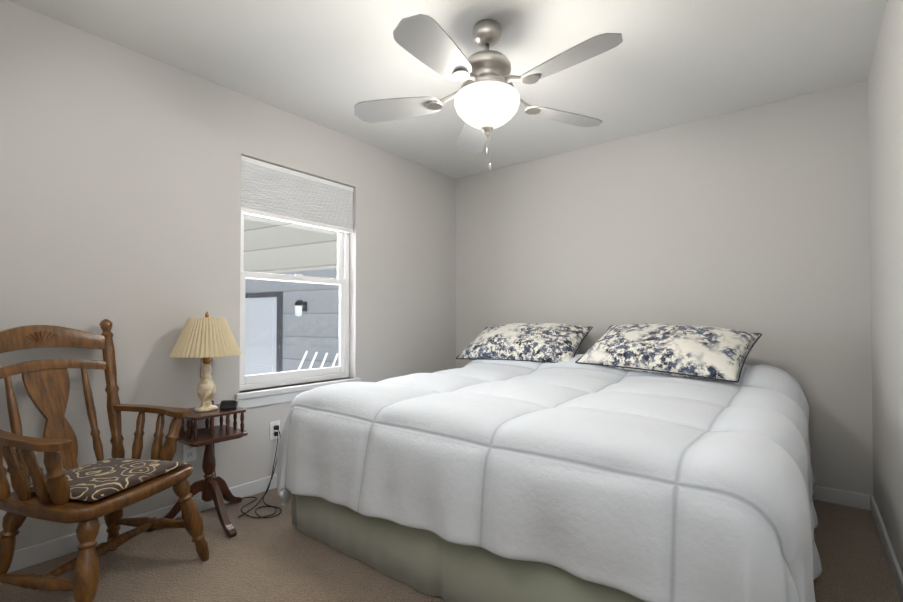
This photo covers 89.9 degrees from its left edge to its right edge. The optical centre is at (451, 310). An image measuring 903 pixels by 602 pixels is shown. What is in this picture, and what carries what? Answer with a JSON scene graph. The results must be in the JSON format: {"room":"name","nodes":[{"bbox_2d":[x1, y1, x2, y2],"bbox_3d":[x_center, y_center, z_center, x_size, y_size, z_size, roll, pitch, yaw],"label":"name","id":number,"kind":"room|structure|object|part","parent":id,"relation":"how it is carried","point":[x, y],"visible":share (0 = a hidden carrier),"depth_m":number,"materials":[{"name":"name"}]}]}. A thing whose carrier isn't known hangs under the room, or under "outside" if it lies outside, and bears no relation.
{"room":"bedroom","nodes":[
{"label":"bedroom","id":0,"kind":"room"},
{"bbox_2d":[0,0,455,550],"bbox_3d":[-1.141,-0.092,2.995,0.140,2.440,3.650,-1,-1,38],"label":"wall","id":1,"kind":"structure","parent":0,"point":[120,188],"depth_m":2.37,"materials":[{"name":"paint"}]},
{"bbox_2d":[7,474,276,572],"bbox_3d":[-1.080,1.085,2.928,0.014,0.085,3.650,-1,-1,38],"label":"baseboard","id":2,"kind":"structure","parent":1,"relation":"attached to","point":[43,552],"depth_m":2.15,"materials":[{"name":"white"}]},
{"bbox_2d":[183,444,196,461],"bbox_3d":[-1.437,0.770,2.483,0.009,0.114,0.070,-1,-1,38],"label":"electrical outlet","id":3,"kind":"object","parent":1,"relation":"attached to","point":[189,453],"visible":0.67,"depth_m":2.48,"materials":[{"name":"white plastic"}]},
{"bbox_2d":[270,420,279,439],"bbox_3d":[-1.125,0.761,2.881,0.008,0.114,0.070,-1,-1,38],"label":"electrical outlet","id":4,"kind":"object","parent":1,"relation":"attached to","point":[272,430],"visible":0.85,"depth_m":2.87,"materials":[{"name":"white plastic"}]},
{"bbox_2d":[241,156,353,233],"bbox_3d":[-1.032,-0.769,3.104,0.044,0.344,0.873,-1,-1,38],"label":"window blind","id":5,"kind":"object","parent":1,"relation":"attached to","point":[271,191],"visible":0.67,"depth_m":3.04,"materials":[{"name":"white fabric"}]},
{"bbox_2d":[235,213,360,408],"bbox_3d":[-1.039,-0.174,3.099,0.163,1.542,0.945,-1,-1,38],"label":"window","id":6,"kind":"structure","parent":1,"relation":"in","point":[265,397],"depth_m":3.06,"materials":[{"name":"white plastic"}]},
{"bbox_3d":[-1.080,-0.226,3.133,0.028,1.283,0.741,-1,-1,38],"label":"glass","id":7,"kind":"part","parent":6,"relation":"part of","materials":[{"name":"clear glass"}]},
{"bbox_2d":[238,425,281,517],"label":"power cord","id":8,"kind":"object","parent":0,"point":[276,427],"depth_m":2.62,"materials":[{"name":"black plastic"}]},
{"bbox_3d":[-1.100,0.813,2.584,0.397,0.609,0.462,-1,-1,38],"label":"cord","id":9,"kind":"part","parent":8,"relation":"part of","materials":[{"name":"black plastic"}]},
{"bbox_2d":[8,0,886,178],"bbox_3d":[0.078,-1.378,2.059,3.240,0.100,3.930,-1,-1,38],"label":"ceiling","id":10,"kind":"structure","parent":0,"point":[330,64],"depth_m":2.34,"materials":[{"name":"paint"}]},
{"bbox_2d":[354,14,622,169],"bbox_3d":[0.167,-0.987,2.073,1.256,0.680,1.251,-1,-1,38],"label":"fan","id":11,"kind":"object","parent":10,"relation":"hanging from","point":[488,99],"visible":1,"depth_m":2.02,"materials":[{"name":"silver metal"}]},
{"bbox_3d":[0.166,-0.987,2.099,0.560,0.680,0.558,-1,-1,38],"label":"motor","id":12,"kind":"part","parent":11,"relation":"part of","materials":[{"name":"silver metal"}]},
{"bbox_3d":[0.166,-0.925,2.115,0.306,0.147,0.306,-1,-1,38],"label":"lamp shade","id":13,"kind":"part","parent":11,"relation":"part of","materials":[{"name":"white glass"}]},
{"bbox_2d":[0,488,900,601],"bbox_3d":[0.078,1.162,2.016,3.240,0.100,3.930,-1,-1,38],"label":"floor","id":14,"kind":"structure","parent":0,"point":[280,558],"depth_m":1.95,"materials":[{"name":"carpet"}]},
{"bbox_2d":[0,319,208,601],"bbox_3d":[-1.446,0.572,1.829,0.626,1.079,0.621,0,-1,12],"label":"chair","id":15,"kind":"object","parent":14,"relation":"on","point":[65,489],"visible":1,"depth_m":1.80,"materials":[{"name":"brown wood"}]},
{"bbox_2d":[29,458,187,501],"bbox_3d":[-1.389,0.660,1.815,0.400,0.032,0.430,0,-1,12],"label":"cushion","id":16,"kind":"object","parent":15,"relation":"on","point":[103,480],"depth_m":1.77,"materials":[{"name":"black fabric"}]},
{"bbox_2d":[147,404,247,537],"bbox_3d":[-1.235,0.819,2.355,0.425,0.588,0.491,-1,-1,38],"label":"side table","id":17,"kind":"object","parent":14,"relation":"on","point":[215,489],"visible":0.85,"depth_m":2.35,"materials":[{"name":"brown wood"}]},
{"bbox_2d":[169,311,241,411],"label":"lamp","id":18,"kind":"object","parent":17,"relation":"on","point":[206,338],"depth_m":2.33,"materials":[{"name":"beige fabric"}]},
{"bbox_3d":[-1.302,0.135,2.406,0.339,0.201,0.339,-1,-1,38],"label":"lamp shade","id":19,"kind":"part","parent":18,"relation":"part of","materials":[{"name":"beige fabric"}]},
{"bbox_2d":[200,311,211,377],"bbox_3d":[-1.306,0.179,2.401,0.124,0.352,0.050,-1,-1,38],"label":"socket","id":20,"kind":"object","parent":18,"relation":"attached to","point":[206,369],"depth_m":2.39,"materials":[{"name":"gold metal"}]},
{"bbox_2d":[220,399,237,409],"bbox_3d":[-1.190,0.503,2.418,0.080,0.045,0.065,0,-1,-17],"label":"clock","id":21,"kind":"object","parent":17,"relation":"on","point":[228,404],"visible":0.98,"depth_m":2.40,"materials":[{"name":"black plastic"}]},
{"bbox_2d":[277,323,821,601],"bbox_3d":[0.577,0.597,2.511,2.276,1.046,2.200,-1,-1,38],"label":"bed","id":22,"kind":"object","parent":14,"relation":"on","point":[543,462],"visible":1,"depth_m":1.62,"materials":[{"name":"white fabric"}]},
{"bbox_2d":[456,323,592,362],"bbox_3d":[0.552,0.241,3.488,0.974,0.294,0.556,-1,-1,38],"label":"pillow","id":23,"kind":"object","parent":22,"relation":"on","point":[514,342],"depth_m":3.33,"materials":[{"name":"fabric"}]},
{"bbox_2d":[575,323,761,382],"bbox_3d":[1.316,0.229,2.811,1.005,0.301,0.611,-1,-1,38],"label":"pillow","id":24,"kind":"object","parent":22,"relation":"on","point":[644,351],"depth_m":2.64,"materials":[{"name":"fabric"}]},
{"bbox_2d":[456,80,873,495],"bbox_3d":[1.249,-0.083,3.526,3.240,2.440,0.140,-1,-1,38],"label":"wall","id":25,"kind":"structure","parent":0,"point":[755,219],"depth_m":3.02,"materials":[{"name":"paint"}]},
{"bbox_2d":[812,485,870,509],"bbox_3d":[1.202,1.093,3.446,2.932,0.085,0.014,-1,-1,38],"label":"baseboard","id":26,"kind":"structure","parent":25,"relation":"attached to","point":[844,497],"depth_m":2.61,"materials":[{"name":"white"}]},
{"bbox_2d":[867,0,902,572],"bbox_3d":[1.296,-0.124,1.079,0.140,2.440,3.650,-1,-1,38],"label":"wall","id":27,"kind":"structure","parent":0,"point":[885,115],"depth_m":2.00,"materials":[{"name":"paint"}]},
{"bbox_2d":[870,495,902,601],"bbox_3d":[1.235,1.054,1.107,0.014,0.085,3.650,-1,-1,38],"label":"baseboard","id":28,"kind":"structure","parent":27,"relation":"attached to","point":[896,571],"depth_m":1.99,"materials":[{"name":"white"}]},
{"label":"outside","id":29,"kind":"structure","parent":0,"visible":0},
{"bbox_2d":[243,214,338,374],"bbox_3d":[-10.608,-1.035,3.479,15.200,10.600,14.200,-1,-1,31],"label":"window glass","id":30,"kind":"structure","parent":29,"point":[301,254],"depth_m":6.61,"materials":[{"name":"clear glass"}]},
{"bbox_3d":[-2.912,0.773,6.886,0.950,2.100,0.050,-1,-1,31],"label":"door","id":31,"kind":"part","parent":30,"relation":"part of","materials":[{"name":"grey"}]}
]}

